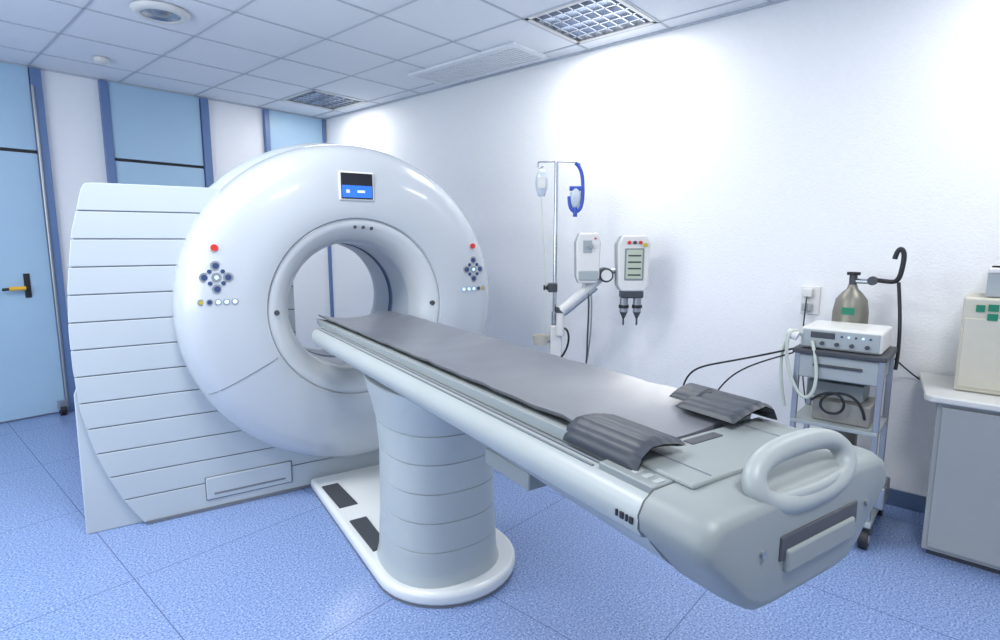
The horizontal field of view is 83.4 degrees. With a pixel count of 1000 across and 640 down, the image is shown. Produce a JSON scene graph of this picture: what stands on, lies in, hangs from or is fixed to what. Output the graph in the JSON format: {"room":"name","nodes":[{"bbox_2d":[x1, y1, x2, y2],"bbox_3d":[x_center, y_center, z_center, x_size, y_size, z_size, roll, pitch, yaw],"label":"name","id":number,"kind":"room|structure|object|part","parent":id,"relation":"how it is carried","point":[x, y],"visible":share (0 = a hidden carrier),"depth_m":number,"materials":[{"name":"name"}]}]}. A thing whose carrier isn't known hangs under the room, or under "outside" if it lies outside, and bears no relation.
{"room":"radiology room","nodes":[
{"label":"radiology room","id":0,"kind":"room"},
{"bbox_2d":[0,70,330,422],"bbox_3d":[-3.728,-0.694,4.487,0.100,2.950,5.260,7,11,41],"label":"wall","id":1,"kind":"structure","parent":0,"point":[71,103],"depth_m":4.68,"materials":[{"name":"paint"}]},
{"bbox_2d":[0,62,36,150],"bbox_3d":[-3.937,-1.587,4.021,0.030,0.620,0.910,7,11,41],"label":"transom","id":2,"kind":"object","parent":1,"relation":"attached to","point":[17,131],"visible":1,"depth_m":4.28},
{"bbox_2d":[0,147,37,154],"bbox_3d":[-3.944,-1.269,4.072,0.012,0.035,0.920,7,11,41],"label":"gap","id":3,"kind":"object","parent":1,"relation":"attached to","point":[1,148],"visible":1,"depth_m":4.33,"materials":[{"name":"black rubber"}]},
{"bbox_2d":[0,151,64,421],"bbox_3d":[-3.937,-0.227,4.215,0.030,2.078,0.910,7,11,41],"label":"leaf","id":4,"kind":"object","parent":1,"relation":"attached to","point":[31,380],"visible":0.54,"depth_m":4.42,"materials":[{"name":"blue paint"}]},
{"bbox_2d":[23,273,31,297],"bbox_3d":[-3.724,-0.271,4.422,0.010,0.190,0.040,7,11,41],"label":"plate","id":5,"kind":"object","parent":4,"relation":"attached to","point":[26,277],"depth_m":4.42,"materials":[{"name":"black metal"}]},
{"bbox_2d":[9,286,25,290],"bbox_3d":[-3.725,-0.243,4.333,0.032,0.032,0.100,7,11,41],"label":"handle grip","id":6,"kind":"object","parent":5,"relation":"attached to","point":[18,288],"depth_m":4.32,"materials":[{"name":"yellow plastic"}]},
{"bbox_2d":[30,85,69,405],"bbox_3d":[-3.599,-0.544,4.495,0.023,2.550,0.023,7,11,41],"label":"hinge strip","id":7,"kind":"object","parent":1,"relation":"attached to","point":[31,86],"visible":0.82,"depth_m":4.47,"materials":[{"name":"metal"}]},
{"bbox_2d":[28,67,75,411],"bbox_3d":[-3.602,-0.592,4.530,0.050,2.735,0.070,7,11,41],"label":"frame","id":8,"kind":"object","parent":1,"relation":"attached to","point":[34,74],"visible":0.64,"depth_m":4.50,"materials":[{"name":"blue metal"}]},
{"bbox_2d":[98,79,116,182],"bbox_3d":[-3.307,-0.639,4.861,0.050,2.735,0.060,7,11,41],"label":"frame","id":9,"kind":"object","parent":1,"relation":"attached to","point":[102,84],"visible":0.42,"depth_m":4.71,"materials":[{"name":"blue metal"}]},
{"bbox_2d":[108,81,203,165],"bbox_3d":[-3.053,-1.728,5.011,0.030,0.620,0.720,7,11,41],"label":"transom","id":10,"kind":"object","parent":1,"relation":"attached to","point":[153,125],"visible":1,"depth_m":4.98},
{"bbox_2d":[115,158,203,168],"bbox_3d":[-3.060,-1.410,5.062,0.012,0.035,0.730,7,11,41],"label":"gap","id":11,"kind":"object","parent":1,"relation":"attached to","point":[116,159],"visible":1,"depth_m":5.04,"materials":[{"name":"black rubber"}]},
{"bbox_2d":[115,161,204,186],"bbox_3d":[-3.053,-0.368,5.205,0.030,2.078,0.720,7,11,41],"label":"leaf","id":12,"kind":"object","parent":1,"relation":"attached to","point":[126,172],"visible":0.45,"depth_m":5.03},
{"bbox_2d":[199,97,213,187],"bbox_3d":[-2.780,-0.723,5.450,0.050,2.735,0.070,7,11,41],"label":"frame","id":13,"kind":"object","parent":1,"relation":"attached to","point":[203,102],"visible":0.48,"depth_m":5.29,"materials":[{"name":"blue metal"}]},
{"bbox_2d":[262,109,270,152],"bbox_3d":[-2.383,-1.652,5.771,0.050,0.985,0.050,7,11,41],"label":"frame","id":14,"kind":"object","parent":1,"relation":"attached to","point":[265,112],"visible":0.47,"depth_m":5.71,"materials":[{"name":"blue metal"}]},
{"bbox_2d":[269,110,322,149],"bbox_3d":[-2.172,-1.713,6.019,0.030,0.935,0.610,7,11,41],"label":"panel","id":15,"kind":"object","parent":1,"relation":"attached to","point":[286,129],"visible":0.44,"depth_m":5.93,"materials":[{"name":"blue glass"}]},
{"bbox_2d":[328,246,333,316],"bbox_3d":[-1.946,-0.370,6.466,0.028,1.750,0.028,7,11,41],"label":"trim","id":16,"kind":"structure","parent":1,"relation":"attached to","point":[329,247],"depth_m":6.45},
{"bbox_2d":[0,0,773,117],"bbox_3d":[-0.830,-1.704,1.821,7.550,0.200,5.160,7,11,41],"label":"ceiling","id":17,"kind":"structure","parent":0,"point":[453,20],"depth_m":3.78,"materials":[{"name":"tile"}]},
{"bbox_2d":[93,56,108,64],"bbox_3d":[-2.938,-1.906,4.134,0.100,0.039,0.100,7,11,41],"label":"smoke detector","id":18,"kind":"object","parent":17,"relation":"attached to","point":[99,60],"visible":1,"depth_m":4.11,"materials":[{"name":"white plastic"}]},
{"bbox_2d":[129,0,190,24],"bbox_3d":[-1.986,-1.792,3.286,0.310,0.030,0.310,7,11,41],"label":"recessed light","id":19,"kind":"object","parent":17,"relation":"in","point":[153,11],"visible":1,"depth_m":3.25,"materials":[{"name":"white plastic"}]},
{"bbox_3d":[-1.986,-1.791,3.286,0.110,0.020,0.110,7,11,41],"label":"glass","id":20,"kind":"part","parent":19,"relation":"part of","materials":[{"name":"glass"}]},
{"bbox_2d":[281,89,366,110],"bbox_3d":[-1.691,-2.162,5.384,0.588,0.116,0.588,7,11,41],"label":"light","id":21,"kind":"object","parent":17,"relation":"in","point":[314,98],"depth_m":5.41,"materials":[{"name":"silver metal"}]},
{"bbox_2d":[408,42,548,85],"bbox_3d":[-0.192,-1.945,4.305,1.120,0.018,0.400,7,11,41],"label":"ceiling vent","id":22,"kind":"object","parent":17,"relation":"in","point":[507,56],"visible":1,"depth_m":4.24,"materials":[{"name":"painted metal"}]},
{"bbox_2d":[524,0,656,43],"bbox_3d":[0.556,-1.882,3.416,0.588,0.116,0.588,7,11,41],"label":"light","id":23,"kind":"object","parent":17,"relation":"in","point":[581,21],"depth_m":3.45,"materials":[{"name":"silver metal"}]},
{"bbox_2d":[0,0,787,119],"bbox_3d":[-0.830,-1.599,1.836,7.550,0.013,5.160,7,11,41],"label":"grid","id":24,"kind":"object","parent":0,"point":[769,2],"depth_m":3.88,"materials":[{"name":"grey metal"}]},
{"bbox_2d":[0,411,999,639],"bbox_3d":[-0.830,1.167,2.229,7.750,0.100,5.360,7,11,41],"label":"floor","id":25,"kind":"structure","parent":0,"point":[276,567],"depth_m":2.33,"materials":[{"name":"tile"}]},
{"bbox_2d":[57,400,67,414],"bbox_3d":[-3.580,0.720,4.597,0.090,0.120,0.060,7,11,41],"label":"door stop caster","id":26,"kind":"object","parent":25,"relation":"on","point":[62,405],"visible":1,"depth_m":4.57,"materials":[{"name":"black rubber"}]},
{"bbox_2d":[67,143,488,533],"bbox_3d":[-1.157,-0.036,3.326,2.240,1.975,0.932,-5,10,-32],"label":"gantry","id":27,"kind":"object","parent":25,"relation":"on","point":[197,391],"visible":0.83,"depth_m":2.81,"materials":[{"name":"white plastic"}]},
{"bbox_3d":[-1.975,0.626,2.910,0.318,0.780,0.365,-5,10,-32],"label":"foot plate","id":28,"kind":"part","parent":27,"relation":"part of","materials":[{"name":"white plastic"}]},
{"bbox_3d":[-1.636,-0.359,2.937,0.973,0.122,0.350,-5,10,-32],"label":"panel","id":29,"kind":"part","parent":27,"relation":"part of","materials":[{"name":"white plastic"}]},
{"bbox_3d":[-1.629,-0.486,2.924,0.956,0.122,0.350,-5,10,-32],"label":"panel","id":30,"kind":"part","parent":27,"relation":"part of","materials":[{"name":"white plastic"}]},
{"bbox_3d":[-1.646,0.273,3.020,0.997,0.122,0.350,-5,10,-32],"label":"panel","id":31,"kind":"part","parent":27,"relation":"part of","materials":[{"name":"white plastic"}]},
{"bbox_3d":[-1.179,0.358,3.333,2.090,0.122,0.350,-5,10,-32],"label":"panel","id":32,"kind":"part","parent":27,"relation":"part of","materials":[{"name":"white plastic"}]},
{"bbox_3d":[-1.616,-0.614,2.914,0.925,0.125,0.350,-5,10,-32],"label":"panel","id":33,"kind":"part","parent":27,"relation":"part of","materials":[{"name":"white plastic"}]},
{"bbox_3d":[-1.643,-0.232,2.951,0.989,0.122,0.350,-5,10,-32],"label":"panel","id":34,"kind":"part","parent":27,"relation":"part of","materials":[{"name":"white plastic"}]},
{"bbox_3d":[-1.646,-0.105,2.967,0.997,0.122,0.350,-5,10,-32],"label":"panel","id":35,"kind":"part","parent":27,"relation":"part of","materials":[{"name":"white plastic"}]},
{"bbox_3d":[-1.647,0.021,2.984,1.000,0.122,0.350,-5,10,-32],"label":"panel","id":36,"kind":"part","parent":27,"relation":"part of","materials":[{"name":"white plastic"}]},
{"bbox_3d":[-1.647,0.147,3.002,1.000,0.122,0.350,-5,10,-32],"label":"panel","id":37,"kind":"part","parent":27,"relation":"part of","materials":[{"name":"white plastic"}]},
{"bbox_3d":[-1.160,0.608,3.381,2.044,0.122,0.350,-5,10,-32],"label":"panel","id":38,"kind":"part","parent":27,"relation":"part of","materials":[{"name":"white plastic"}]},
{"bbox_3d":[-1.143,0.733,3.409,2.005,0.122,0.350,-5,10,-32],"label":"panel","id":39,"kind":"part","parent":27,"relation":"part of","materials":[{"name":"white plastic"}]},
{"bbox_3d":[-1.171,0.483,3.356,2.071,0.122,0.350,-5,10,-32],"label":"panel","id":40,"kind":"part","parent":27,"relation":"part of","materials":[{"name":"white plastic"}]},
{"bbox_3d":[-1.122,0.864,3.442,1.953,0.134,0.350,-5,10,-32],"label":"panel","id":41,"kind":"part","parent":27,"relation":"part of","materials":[{"name":"white plastic"}]},
{"bbox_2d":[532,160,650,363],"bbox_3d":[0.513,-0.072,3.752,0.862,1.926,0.538,0,8,0],"label":"contrast injector","id":42,"kind":"object","parent":25,"relation":"on","point":[630,270],"visible":0.87,"depth_m":3.57,"materials":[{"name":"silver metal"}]},
{"bbox_2d":[532,334,548,345],"bbox_3d":[0.272,0.133,3.747,0.116,0.060,0.116,0,8,0],"label":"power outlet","id":43,"kind":"object","parent":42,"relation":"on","point":[538,339],"depth_m":3.71,"materials":[{"name":"beige plastic"}]},
{"bbox_2d":[570,188,580,206],"bbox_3d":[0.487,-0.794,3.625,0.072,0.130,0.044,0,8,0],"label":"bottle","id":44,"kind":"object","parent":42,"relation":"on","point":[575,194],"depth_m":3.61,"materials":[{"name":"white plastic"}]},
{"bbox_2d":[311,310,886,609],"bbox_3d":[-0.127,0.584,2.200,0.657,1.063,2.688,-5,10,-32],"label":"table","id":45,"kind":"object","parent":25,"relation":"on","point":[750,511],"visible":1,"depth_m":1.40,"materials":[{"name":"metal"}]},
{"bbox_2d":[322,483,357,507],"bbox_3d":[-0.864,0.941,3.014,0.095,0.011,0.303,-6,10,-34],"label":"pedal","id":46,"kind":"object","parent":45,"relation":"attached to","point":[337,495],"depth_m":3.00,"materials":[{"name":"black rubber"}]},
{"bbox_2d":[350,516,378,551],"bbox_3d":[-0.612,0.997,2.622,0.085,0.011,0.319,-5,10,-32],"label":"pedal","id":47,"kind":"object","parent":45,"relation":"attached to","point":[364,528],"depth_m":2.63,"materials":[{"name":"black rubber"}]},
{"bbox_3d":[-0.456,1.001,2.812,0.620,0.058,1.410,-5,10,-32],"label":"plate","id":48,"kind":"part","parent":45,"relation":"part of","materials":[{"name":"white plastic"}]},
{"bbox_3d":[-0.217,0.109,2.222,0.410,0.055,2.340,-5,10,-32],"label":"mattress","id":49,"kind":"part","parent":45,"relation":"part of","materials":[{"name":"plastic"}]},
{"bbox_2d":[683,432,722,444],"bbox_3d":[0.437,0.254,1.206,0.100,0.003,0.025,-5,10,-32],"label":"vent","id":50,"kind":"object","parent":45,"relation":"attached to","point":[704,438],"depth_m":1.20,"materials":[{"name":"grey plastic"}]},
{"bbox_3d":[0.467,0.268,1.160,0.420,0.013,0.172,-5,10,-32],"label":"cap plate","id":51,"kind":"part","parent":45,"relation":"part of","materials":[{"name":"white plastic"}]},
{"bbox_3d":[0.561,0.276,1.040,0.336,0.126,0.080,-5,10,-32],"label":"pull handle","id":52,"kind":"part","parent":45,"relation":"part of","materials":[{"name":"white plastic"}]},
{"bbox_2d":[783,469,840,495],"bbox_3d":[0.553,0.309,1.058,0.380,0.040,0.100,-5,10,-32],"label":"handle","id":53,"kind":"object","parent":45,"relation":"attached to","point":[796,482],"depth_m":1.03,"materials":[{"name":"white plastic"}]},
{"bbox_2d":[683,247,918,549],"bbox_3d":[1.546,0.308,2.992,1.085,1.387,0.677,7,11,41],"label":"equipment cart","id":54,"kind":"object","parent":25,"relation":"on","point":[846,355],"visible":0.79,"depth_m":2.66,"materials":[{"name":"white plastic"}]},
{"bbox_3d":[1.442,0.531,2.766,0.024,0.770,0.024,7,11,41],"label":"post","id":55,"kind":"part","parent":54,"relation":"part of","materials":[{"name":"metal"}]},
{"bbox_3d":[1.634,0.500,2.981,0.024,0.770,0.024,7,11,41],"label":"post","id":56,"kind":"part","parent":54,"relation":"part of","materials":[{"name":"metal"}]},
{"bbox_2d":[790,404,886,437],"bbox_3d":[1.665,0.487,2.755,0.360,0.020,0.330,7,11,41],"label":"shelf","id":57,"kind":"object","parent":54,"relation":"attached to","point":[804,416],"depth_m":2.66,"materials":[{"name":"grey metal"}]},
{"bbox_3d":[1.665,0.213,2.716,0.330,0.113,0.310,7,11,41],"label":"drawer","id":58,"kind":"part","parent":54,"relation":"part of","materials":[{"name":"white metal"}]},
{"bbox_2d":[793,344,897,362],"bbox_3d":[1.665,0.143,2.706,0.380,0.025,0.350,7,11,41],"label":"shelf","id":59,"kind":"object","parent":54,"relation":"attached to","point":[801,350],"depth_m":2.59,"materials":[{"name":"grey metal"}]},
{"bbox_2d":[864,508,878,528],"bbox_3d":[1.715,0.902,2.871,0.380,0.025,0.500,7,11,41],"label":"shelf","id":60,"kind":"object","parent":54,"relation":"attached to","point":[868,524],"depth_m":2.59,"materials":[{"name":"grey metal"}]},
{"bbox_3d":[1.696,0.562,2.543,0.024,0.770,0.024,7,11,41],"label":"post","id":61,"kind":"part","parent":54,"relation":"part of","materials":[{"name":"metal"}]},
{"bbox_2d":[873,476,889,510],"bbox_3d":[1.794,0.811,2.639,0.045,0.110,0.180,7,11,41],"label":"cart leg","id":62,"kind":"object","parent":54,"relation":"on","point":[880,503],"depth_m":2.58,"materials":[{"name":"metal"}]},
{"bbox_3d":[1.889,0.532,2.758,0.024,0.770,0.024,7,11,41],"label":"post","id":63,"kind":"part","parent":54,"relation":"part of","materials":[{"name":"metal"}]},
{"bbox_2d":[919,372,999,573],"bbox_3d":[2.445,0.722,2.345,1.229,0.750,0.525,7,11,41],"label":"storage cabinet","id":64,"kind":"object","parent":25,"relation":"on","point":[961,524],"visible":1,"depth_m":2.42,"materials":[{"name":"metal"}]},
{"bbox_2d":[919,372,999,411],"bbox_3d":[2.445,0.365,2.294,1.229,0.030,0.525,7,11,41],"label":"countertop","id":65,"kind":"structure","parent":64,"relation":"on","point":[937,388],"depth_m":2.45,"materials":[{"name":"white laminate"}]},
{"bbox_2d":[954,293,999,395],"bbox_3d":[2.329,0.115,2.447,0.500,0.420,0.309,7,11,41],"label":"lab analyzer","id":66,"kind":"object","parent":65,"relation":"on","point":[978,356],"visible":1,"depth_m":2.45,"materials":[{"name":"beige plastic"}]},
{"bbox_3d":[2.232,0.166,2.343,0.480,0.310,0.010,7,11,41],"label":"panel","id":67,"kind":"part","parent":66,"relation":"part of","materials":[{"name":"beige plastic"}]},
{"bbox_2d":[986,266,999,297],"bbox_3d":[2.357,-0.158,2.409,0.400,0.130,0.270,7,11,41],"label":"printer","id":68,"kind":"object","parent":66,"relation":"on","point":[993,280],"visible":1,"depth_m":2.43,"materials":[{"name":"white plastic"}]},
{"bbox_3d":[2.357,-0.210,2.402,0.400,0.025,0.270,7,11,41],"label":"lid","id":69,"kind":"part","parent":68,"relation":"part of","materials":[{"name":"white plastic"}]},
{"bbox_2d":[325,0,999,496],"bbox_3d":[0.913,-0.620,3.965,7.750,2.950,0.100,7,11,41],"label":"wall","id":70,"kind":"structure","parent":0,"point":[761,155],"depth_m":3.38,"materials":[{"name":"paint"}]},
{"bbox_2d":[322,119,325,142],"bbox_3d":[-1.954,-1.720,6.252,0.050,0.985,0.025,7,11,41],"label":"frame","id":71,"kind":"object","parent":70,"relation":"attached to","point":[323,120],"visible":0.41,"depth_m":6.18,"materials":[{"name":"blue metal"}]},
{"bbox_2d":[800,286,820,402],"bbox_3d":[1.752,0.149,3.214,0.095,0.681,0.064,7,11,41],"label":"power outlet","id":72,"kind":"object","parent":70,"relation":"attached to","point":[810,298],"visible":0.76,"depth_m":3.18,"materials":[{"name":"white plastic"}]},
{"bbox_3d":[1.746,0.176,3.197,0.025,0.632,0.055,-7,11,-42],"label":"cord","id":73,"kind":"part","parent":72,"relation":"part of","materials":[{"name":"white plastic"}]},
{"bbox_3d":[1.769,-0.112,3.196,0.095,0.160,0.012,7,11,41],"label":"plate","id":74,"kind":"part","parent":72,"relation":"part of","materials":[{"name":"white plastic"}]},
{"bbox_2d":[886,488,925,513],"bbox_3d":[0.876,0.802,4.125,7.550,0.090,0.012,7,11,41],"label":"baseboard","id":75,"kind":"structure","parent":70,"relation":"attached to","point":[898,498],"depth_m":2.99,"materials":[{"name":"blue plastic"}]}
]}

